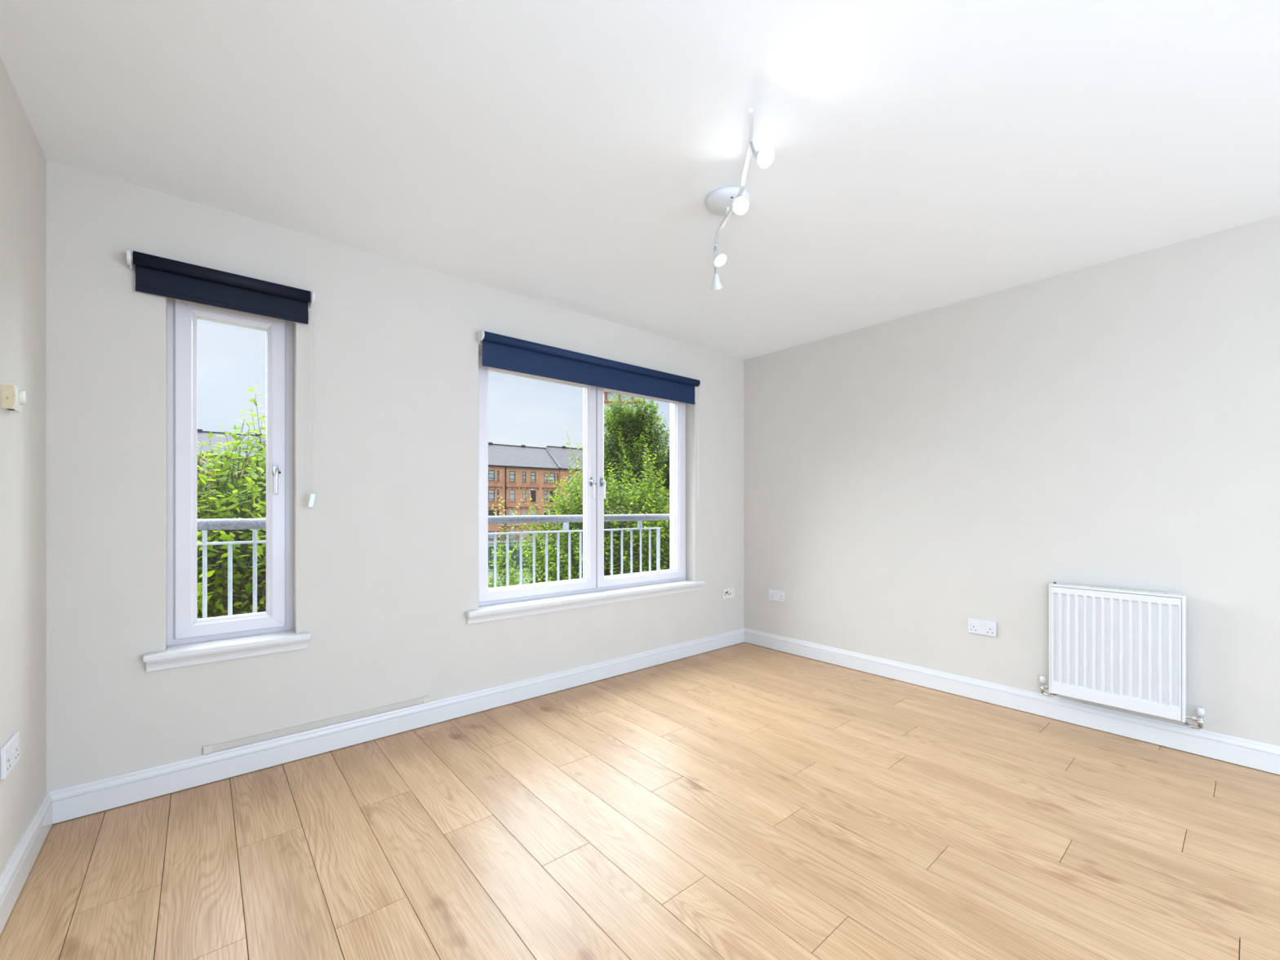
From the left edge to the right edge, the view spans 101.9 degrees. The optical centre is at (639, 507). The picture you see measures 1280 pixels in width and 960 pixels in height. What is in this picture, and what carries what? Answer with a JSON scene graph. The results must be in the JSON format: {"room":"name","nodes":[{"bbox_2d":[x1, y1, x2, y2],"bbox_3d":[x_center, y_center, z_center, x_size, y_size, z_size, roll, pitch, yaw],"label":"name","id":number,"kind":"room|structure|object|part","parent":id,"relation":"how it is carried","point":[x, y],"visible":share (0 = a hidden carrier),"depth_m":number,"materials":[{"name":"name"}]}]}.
{"room":"empty living room","nodes":[
{"label":"empty living room","id":0,"kind":"room"},
{"bbox_2d":[0,56,46,875],"bbox_3d":[0.662,-0.025,-1.540,0.120,2.460,9.405,0,0,-40],"label":"wall","id":1,"kind":"structure","parent":0,"point":[23,161],"depth_m":1.63,"materials":[{"name":"paint"}]},
{"bbox_2d":[0,731,19,779],"bbox_3d":[-1.819,0.715,1.503,0.014,0.086,0.147,0,0,-40],"label":"double socket","id":2,"kind":"object","parent":1,"relation":"attached to","point":[10,752],"visible":1,"depth_m":1.48,"materials":[{"name":"white plastic"}]},
{"bbox_2d":[11,744,14,754],"bbox_3d":[-1.808,0.698,1.498,0.005,0.021,0.019,0,0,-40],"label":"switch","id":3,"kind":"object","parent":2,"relation":"attached to","point":[12,745],"depth_m":1.49,"materials":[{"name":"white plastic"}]},
{"bbox_2d":[13,742,17,751],"bbox_3d":[-1.822,0.698,1.514,0.005,0.021,0.019,0,0,-40],"label":"switch","id":4,"kind":"object","parent":2,"relation":"attached to","point":[15,744],"depth_m":1.51,"materials":[{"name":"white plastic"}]},
{"bbox_2d":[1,383,26,412],"bbox_3d":[-1.804,-0.313,1.500,0.033,0.070,0.085,0,0,-40],"label":"thermostat","id":5,"kind":"object","parent":1,"relation":"attached to","point":[13,398],"visible":1,"depth_m":1.47,"materials":[{"name":"beige plastic"}]},
{"bbox_2d":[0,791,53,934],"bbox_3d":[0.768,1.083,-1.558,0.018,0.116,9.000,0,0,-40],"label":"baseboard","id":6,"kind":"structure","parent":1,"relation":"attached to","point":[13,877],"depth_m":1.58,"materials":[{"name":"white paint"}]},
{"bbox_2d":[46,160,743,811],"bbox_3d":[-0.720,-0.025,3.261,3.961,2.460,0.285,0,0,-40],"label":"wall","id":7,"kind":"structure","parent":0,"point":[385,556],"depth_m":2.44,"materials":[{"name":"paint"}]},
{"bbox_2d":[142,297,311,671],"bbox_3d":[-1.774,-0.137,2.263,0.553,1.557,0.224,0,0,-40],"label":"window","id":8,"kind":"structure","parent":7,"relation":"in","point":[191,640],"depth_m":2.21,"materials":[{"name":"white plastic"}]},
{"bbox_2d":[126,248,316,507],"bbox_3d":[-1.718,-0.491,2.180,0.616,0.985,0.078,0,0,-40],"label":"roller blind","id":9,"kind":"object","parent":8,"relation":"attached to","point":[154,275],"visible":1,"depth_m":2.16,"materials":[{"name":"blue fabric"}]},
{"bbox_3d":[-1.485,-0.501,2.358,0.018,0.882,0.027,0,0,19],"label":"bead chain","id":10,"kind":"part","parent":9,"relation":"part of","materials":[{"name":"white plastic"}]},
{"bbox_3d":[-1.752,0.586,2.237,0.553,0.025,0.155,0,0,-40],"label":"sill","id":11,"kind":"part","parent":8,"relation":"part of","materials":[{"name":"white paint"}]},
{"bbox_3d":[-1.809,-0.167,2.309,0.383,1.436,0.066,0,0,-40],"label":"sash","id":12,"kind":"part","parent":8,"relation":"part of","materials":[{"name":"white plastic"}]},
{"bbox_3d":[-1.819,-0.165,2.326,0.439,1.500,0.070,0,0,-40],"label":"frame","id":13,"kind":"part","parent":8,"relation":"part of","materials":[{"name":"white plastic"}]},
{"bbox_3d":[-1.668,-0.174,2.378,0.021,0.062,0.009,0,0,-40],"label":"handle","id":14,"kind":"part","parent":8,"relation":"part of","materials":[{"name":"grey metal"}]},
{"bbox_3d":[-1.650,-0.123,2.360,0.026,0.131,0.044,0,0,-40],"label":"lever","id":15,"kind":"part","parent":8,"relation":"part of","materials":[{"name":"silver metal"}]},
{"bbox_2d":[197,518,266,617],"bbox_3d":[-1.943,0.559,2.481,0.647,1.012,0.053,0,0,-40],"label":"balcony railing","id":16,"kind":"object","parent":7,"relation":"attached to","point":[204,525],"visible":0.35,"depth_m":2.47,"materials":[{"name":"metal"}]},
{"bbox_3d":[-1.943,0.169,2.481,0.607,0.011,0.036,0,0,-40],"label":"rail","id":17,"kind":"part","parent":16,"relation":"part of","materials":[{"name":"grey metal"}]},
{"bbox_3d":[-1.943,0.080,2.481,0.647,0.053,0.053,0,0,-40],"label":"handrail","id":18,"kind":"part","parent":16,"relation":"part of","materials":[{"name":"metal"}]},
{"bbox_2d":[203,695,429,755],"bbox_3d":[-1.459,1.006,2.442,0.911,0.032,0.014,0,0,-40],"label":"cable trunking","id":19,"kind":"object","parent":7,"relation":"attached to","point":[207,749],"visible":1,"depth_m":2.39,"materials":[{"name":"paint"}]},
{"bbox_2d":[46,627,744,824],"bbox_3d":[-0.622,1.083,3.145,3.961,0.116,0.018,0,0,-40],"label":"baseboard","id":20,"kind":"structure","parent":7,"relation":"attached to","point":[69,802],"depth_m":2.44,"materials":[{"name":"white paint"}]},
{"bbox_2d":[488,513,669,587],"bbox_3d":[-0.448,0.559,3.743,1.992,1.012,0.053,0,0,-40],"label":"balcony railing","id":21,"kind":"object","parent":7,"relation":"attached to","point":[565,519],"visible":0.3,"depth_m":3.69,"materials":[{"name":"metal"}]},
{"bbox_3d":[-0.517,0.169,3.684,1.770,0.011,0.036,0,0,-40],"label":"rail","id":22,"kind":"part","parent":21,"relation":"part of","materials":[{"name":"grey metal"}]},
{"bbox_3d":[-0.448,0.080,3.743,1.992,0.053,0.053,0,0,-40],"label":"handrail","id":23,"kind":"part","parent":21,"relation":"part of","materials":[{"name":"metal"}]},
{"bbox_3d":[0.149,0.619,4.247,0.032,0.892,0.012,0,0,-40],"label":"post","id":24,"kind":"part","parent":21,"relation":"part of","materials":[{"name":"grey metal"}]},
{"bbox_2d":[465,350,704,623],"bbox_3d":[-0.285,-0.137,3.520,1.882,1.557,0.224,0,0,-40],"label":"window","id":25,"kind":"structure","parent":7,"relation":"in","point":[595,588],"depth_m":3.52,"materials":[{"name":"white plastic"}]},
{"bbox_3d":[-0.637,-0.167,3.298,0.838,1.436,0.066,0,0,-40],"label":"sash","id":26,"kind":"part","parent":25,"relation":"part of","materials":[{"name":"white plastic"}]},
{"bbox_3d":[-0.263,0.586,3.494,1.882,0.025,0.155,0,0,-40],"label":"sill","id":27,"kind":"part","parent":25,"relation":"part of","materials":[{"name":"white paint"}]},
{"bbox_2d":[477,329,702,499],"bbox_3d":[-0.220,-0.523,3.445,1.749,0.922,0.078,0,0,-40],"label":"roller blind","id":28,"kind":"object","parent":25,"relation":"attached to","point":[499,351],"visible":1,"depth_m":3.31,"materials":[{"name":"blue fabric"}]},
{"bbox_3d":[0.448,-0.502,3.990,0.014,0.879,0.024,0,0,8],"label":"bead chain","id":29,"kind":"part","parent":28,"relation":"part of","materials":[{"name":"white plastic"}]},
{"bbox_3d":[-0.331,-0.174,3.507,0.021,0.062,0.009,0,0,-40],"label":"handle","id":30,"kind":"part","parent":25,"relation":"part of","materials":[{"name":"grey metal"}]},
{"bbox_3d":[-0.313,-0.123,3.489,0.026,0.131,0.044,0,0,-40],"label":"lever","id":31,"kind":"part","parent":25,"relation":"part of","materials":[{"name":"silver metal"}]},
{"bbox_3d":[-0.264,-0.174,3.563,0.021,0.062,0.009,0,0,-40],"label":"handle","id":32,"kind":"part","parent":25,"relation":"part of","materials":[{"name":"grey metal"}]},
{"bbox_3d":[-0.246,-0.123,3.545,0.026,0.131,0.044,0,0,-40],"label":"lever","id":33,"kind":"part","parent":25,"relation":"part of","materials":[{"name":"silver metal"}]},
{"bbox_3d":[0.011,-0.167,3.844,0.845,1.436,0.066,0,0,-40],"label":"sash","id":34,"kind":"part","parent":25,"relation":"part of","materials":[{"name":"white plastic"}]},
{"bbox_2d":[722,586,734,599],"bbox_3d":[0.732,0.708,4.292,0.146,0.086,0.011,0,0,-40],"label":"socket","id":35,"kind":"object","parent":7,"relation":"attached to","point":[729,593],"visible":1,"depth_m":4.29,"materials":[{"name":"beige plastic"}]},
{"bbox_2d":[0,0,1279,359],"bbox_3d":[2.221,-1.355,-0.224,4.201,0.200,9.405,0,0,-40],"label":"ceiling","id":36,"kind":"structure","parent":0,"point":[567,154],"depth_m":1.72,"materials":[{"name":"paint"}]},
{"bbox_2d":[706,107,774,290],"bbox_3d":[0.357,-1.175,2.111,0.176,0.159,1.108,0,0,-3],"label":"track light","id":37,"kind":"object","parent":36,"relation":"attached to","point":[726,202],"visible":1,"depth_m":2.04,"materials":[{"name":"silver metal"}]},
{"bbox_3d":[0.372,-1.174,2.560,0.011,0.025,0.079,0,0,10],"label":"lamp arm","id":38,"kind":"part","parent":37,"relation":"part of","materials":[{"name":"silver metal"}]},
{"bbox_3d":[0.341,-1.176,2.348,0.011,0.021,0.072,0,0,3],"label":"lamp arm","id":39,"kind":"part","parent":37,"relation":"part of","materials":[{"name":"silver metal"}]},
{"bbox_3d":[0.356,-1.208,2.118,0.016,0.035,0.016,0,0,-40],"label":"bar stem","id":40,"kind":"part","parent":37,"relation":"part of","materials":[{"name":"silver metal"}]},
{"bbox_3d":[0.367,-1.173,1.688,0.011,0.027,0.065,0,0,26],"label":"lamp arm","id":41,"kind":"part","parent":37,"relation":"part of","materials":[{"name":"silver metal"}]},
{"bbox_2d":[0,642,1279,959],"bbox_3d":[2.274,1.175,-0.287,4.161,0.060,9.200,0,0,-40],"label":"floor","id":42,"kind":"structure","parent":0,"point":[743,801],"depth_m":1.79,"materials":[{"name":"brown wood"}]},
{"bbox_2d":[743,214,1279,746],"bbox_3d":[3.781,-0.025,1.093,0.120,2.460,9.405,0,0,-40],"label":"wall","id":43,"kind":"structure","parent":0,"point":[1115,424],"depth_m":2.90,"materials":[{"name":"paint"}]},
{"bbox_2d":[768,589,784,602],"bbox_3d":[1.096,0.707,4.169,0.014,0.086,0.147,0,0,-40],"label":"double socket","id":44,"kind":"object","parent":43,"relation":"attached to","point":[775,595],"visible":1,"depth_m":4.16,"materials":[{"name":"white plastic"}]},
{"bbox_2d":[968,617,996,636],"bbox_3d":[2.022,0.709,3.072,0.014,0.086,0.147,0,0,-40],"label":"double socket","id":45,"kind":"object","parent":43,"relation":"attached to","point":[987,628],"visible":1,"depth_m":3.07,"materials":[{"name":"white plastic"}]},
{"bbox_2d":[743,627,1279,774],"bbox_3d":[3.781,1.083,0.985,0.018,0.116,9.000,0,0,-40],"label":"baseboard","id":46,"kind":"structure","parent":43,"relation":"attached to","point":[1254,754],"depth_m":2.80,"materials":[{"name":"white paint"}]},
{"bbox_2d":[1040,582,1204,729],"bbox_3d":[2.371,0.707,2.593,0.098,0.615,0.606,0,0,-40],"label":"radiator","id":47,"kind":"object","parent":43,"relation":"attached to","point":[1127,651],"visible":1,"depth_m":2.54,"materials":[{"name":"metal"}]},
{"bbox_3d":[2.197,0.697,2.775,0.061,0.580,0.010,0,0,-40],"label":"panel","id":48,"kind":"part","parent":47,"relation":"part of","materials":[{"name":"metal"}]},
{"bbox_2d":[1048,582,1185,598],"bbox_3d":[2.355,0.411,2.587,0.063,0.011,0.499,0,0,-40],"label":"grille","id":49,"kind":"object","parent":47,"relation":"attached to","point":[1068,588],"depth_m":2.57,"materials":[{"name":"metal"}]},
{"bbox_3d":[2.513,0.697,2.401,0.061,0.580,0.012,0,0,-40],"label":"panel","id":50,"kind":"part","parent":47,"relation":"part of","materials":[{"name":"metal"}]},
{"label":"outside","id":51,"kind":"structure","parent":0,"visible":0},
{"bbox_2d":[208,541,582,595],"bbox_3d":[-42.074,5.495,86.335,280.000,0.300,179.400,0,0,-40],"label":"ground","id":52,"kind":"structure","parent":51,"point":[491,571],"depth_m":42.59,"materials":[{"name":"green plant"}]},
{"bbox_2d":[197,385,266,618],"bbox_3d":[-3.031,2.217,3.801,3.081,6.257,2.795,0,0,24],"label":"bush","id":53,"kind":"object","parent":52,"relation":"on","point":[246,497],"visible":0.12,"depth_m":3.30,"materials":[{"name":"green plant"}]},
{"bbox_2d":[197,429,266,513],"bbox_3d":[-55.613,-2.270,65.863,31.960,15.230,10.770,0,0,-38],"label":"tenement","id":54,"kind":"structure","parent":52,"relation":"on","point":[202,436],"depth_m":64.91,"materials":[{"name":"red stone"}]},
{"bbox_3d":[-52.152,-4.815,62.409,0.600,1.420,0.030,0,0,-38],"label":"pane","id":55,"kind":"part","parent":54,"relation":"part of","materials":[{"name":"grey glass"}]},
{"bbox_2d":[198,414,266,609],"bbox_3d":[-2.812,2.102,5.046,2.958,6.487,2.598,0,0,17],"label":"tree","id":56,"kind":"object","parent":52,"relation":"on","point":[265,415],"visible":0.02,"depth_m":4.26,"materials":[{"name":"green plant"}]},
{"bbox_2d":[488,497,526,587],"bbox_3d":[-2.018,2.569,7.979,0.810,5.552,0.752,0,0,-9],"label":"tree","id":57,"kind":"object","parent":52,"relation":"on","point":[502,546],"visible":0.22,"depth_m":7.93,"materials":[{"name":"green plant"}]},
{"bbox_2d":[493,533,523,546],"bbox_3d":[-14.914,4.403,59.801,3.727,3.270,3.962,0,0,-40],"label":"shrub","id":58,"kind":"object","parent":52,"relation":"on","point":[503,540],"visible":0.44,"depth_m":59.84,"materials":[{"name":"green plant"}]},
{"bbox_2d":[488,546,556,569],"bbox_3d":[-10.070,4.300,44.426,6.400,1.990,0.081,0,0,0],"label":"fence","id":59,"kind":"object","parent":52,"relation":"on","point":[515,553],"visible":0.34,"depth_m":44.39,"materials":[{"name":"metal"}]},
{"bbox_2d":[488,442,560,540],"bbox_3d":[-29.999,-2.885,85.582,32.610,16.500,10.970,0,0,-38],"label":"tenement","id":60,"kind":"structure","parent":52,"relation":"on","point":[515,472],"depth_m":87.69,"materials":[{"name":"red sandstone"},{"name":"grey slate"},{"name":"weathered stone"}]},
{"bbox_3d":[-24.090,4.505,84.151,0.940,1.180,0.030,0,0,-38],"label":"pane","id":61,"kind":"part","parent":60,"relation":"part of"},
{"bbox_3d":[-24.090,1.380,84.151,0.940,1.730,0.030,0,0,-38],"label":"pane","id":62,"kind":"part","parent":60,"relation":"part of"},
{"bbox_3d":[-24.090,-1.925,84.151,0.940,1.840,0.030,0,0,-38],"label":"pane","id":63,"kind":"part","parent":60,"relation":"part of","materials":[{"name":"grey glass"}]},
{"bbox_3d":[-24.090,-5.145,84.151,0.940,1.620,0.030,0,0,-38],"label":"pane","id":64,"kind":"part","parent":60,"relation":"part of","materials":[{"name":"grey glass"}]},
{"bbox_3d":[-23.854,0.075,84.011,3.400,0.580,0.280,0,0,-38],"label":"hood mould","id":65,"kind":"part","parent":60,"relation":"part of","materials":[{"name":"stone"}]},
{"bbox_3d":[-23.854,-3.245,84.011,3.400,0.580,0.280,0,0,-38],"label":"hood mould","id":66,"kind":"part","parent":60,"relation":"part of","materials":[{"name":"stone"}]},
{"bbox_3d":[-21.252,-1.925,86.350,0.920,1.840,0.030,0,0,-38],"label":"pane","id":67,"kind":"part","parent":60,"relation":"part of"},
{"bbox_3d":[-21.252,-5.145,86.350,0.920,1.620,0.030,0,0,-38],"label":"pane","id":68,"kind":"part","parent":60,"relation":"part of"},
{"bbox_3d":[-21.107,0.075,86.139,2.150,0.580,0.280,0,0,-38],"label":"hood mould","id":69,"kind":"part","parent":60,"relation":"part of","materials":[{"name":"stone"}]},
{"bbox_3d":[-21.107,-3.245,86.139,2.150,0.580,0.280,0,0,-38],"label":"hood mould","id":70,"kind":"part","parent":60,"relation":"part of","materials":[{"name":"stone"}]},
{"bbox_3d":[-19.823,3.225,87.134,7.400,0.580,0.280,0,0,-38],"label":"hood mould","id":71,"kind":"part","parent":60,"relation":"part of","materials":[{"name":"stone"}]},
{"bbox_3d":[-18.645,0.075,88.047,3.420,0.580,0.280,0,0,-38],"label":"hood mould","id":72,"kind":"part","parent":60,"relation":"part of","materials":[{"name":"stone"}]},
{"bbox_3d":[-18.645,-3.245,88.047,3.420,0.580,0.280,0,0,-38],"label":"hood mould","id":73,"kind":"part","parent":60,"relation":"part of","materials":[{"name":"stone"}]},
{"bbox_3d":[-18.248,-1.925,88.677,0.820,1.840,0.030,0,0,-38],"label":"pane","id":74,"kind":"part","parent":60,"relation":"part of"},
{"bbox_3d":[-18.248,-5.145,88.677,0.820,1.620,0.030,0,0,-38],"label":"pane","id":75,"kind":"part","parent":60,"relation":"part of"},
{"bbox_3d":[-16.382,-1.925,90.123,0.540,1.840,0.030,0,0,-38],"label":"pane","id":76,"kind":"part","parent":60,"relation":"part of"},
{"bbox_3d":[-15.534,-3.245,90.457,3.150,0.580,0.280,0,0,-38],"label":"hood mould","id":77,"kind":"part","parent":60,"relation":"part of","materials":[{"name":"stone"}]},
{"bbox_3d":[-15.370,-1.925,90.906,0.960,1.840,0.030,0,0,-38],"label":"pane","id":78,"kind":"part","parent":60,"relation":"part of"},
{"bbox_3d":[-15.370,-5.145,90.906,0.960,1.620,0.030,0,0,-38],"label":"pane","id":79,"kind":"part","parent":60,"relation":"part of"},
{"bbox_2d":[488,535,566,587],"bbox_3d":[-1.868,2.778,6.874,2.965,5.136,2.904,0,0,-5],"label":"tree","id":80,"kind":"object","parent":52,"relation":"on","point":[512,580],"visible":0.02,"depth_m":7.28,"materials":[{"name":"green plant"}]},
{"bbox_2d":[488,536,623,543],"bbox_3d":[-23.199,5.300,79.572,71.960,0.090,6.900,0,0,-38],"label":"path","id":81,"kind":"structure","parent":52,"relation":"on","point":[526,540],"depth_m":81.82,"materials":[{"name":"grey concrete"}]},
{"bbox_2d":[546,445,606,533],"bbox_3d":[-12.997,-3.095,98.881,10.540,16.880,10.770,0,0,-38],"label":"tenement","id":82,"kind":"structure","parent":52,"relation":"on","point":[560,454],"depth_m":94.38,"materials":[{"name":"red stone"}]},
{"bbox_2d":[497,425,669,586],"bbox_3d":[-0.442,2.080,7.614,3.205,6.532,3.238,0,0,-28],"label":"bush","id":83,"kind":"object","parent":52,"relation":"on","point":[648,497],"visible":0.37,"depth_m":7.11,"materials":[{"name":"green plant"}]},
{"bbox_2d":[552,393,669,574],"bbox_3d":[-0.162,1.365,10.625,3.637,7.962,3.739,0,0,-4],"label":"tree","id":84,"kind":"object","parent":52,"relation":"on","point":[620,420],"visible":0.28,"depth_m":10.14,"materials":[{"name":"green plant"}]},
{"bbox_2d":[604,391,645,487],"bbox_3d":[-7.853,-17.280,184.829,18.800,45.250,14.450,0,0,-3],"label":"tower block","id":85,"kind":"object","parent":52,"relation":"on","point":[606,395],"visible":0.14,"depth_m":177.92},
{"bbox_3d":[-9.278,-37.805,178.010,3.600,2.500,0.090,0,0,-3],"label":"pane","id":86,"kind":"part","parent":85,"relation":"part of","materials":[{"name":"grey glass"}]},
{"bbox_3d":[-4.686,-37.805,178.264,3.600,2.500,0.090,0,0,-3],"label":"pane","id":87,"kind":"part","parent":85,"relation":"part of","materials":[{"name":"grey glass"}]},
{"bbox_2d":[622,528,669,571],"bbox_3d":[1.006,2.727,8.020,3.004,5.239,3.148,0,0,-5],"label":"tree","id":88,"kind":"object","parent":52,"relation":"on","point":[667,559],"visible":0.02,"depth_m":7.62,"materials":[{"name":"green plant"}]},
{"bbox_2d":[632,414,669,564],"bbox_3d":[0.847,1.830,9.832,2.640,7.032,2.768,0,0,1],"label":"tree","id":89,"kind":"object","parent":52,"relation":"on","point":[666,468],"visible":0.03,"depth_m":9.58,"materials":[{"name":"green plant"}]}
]}

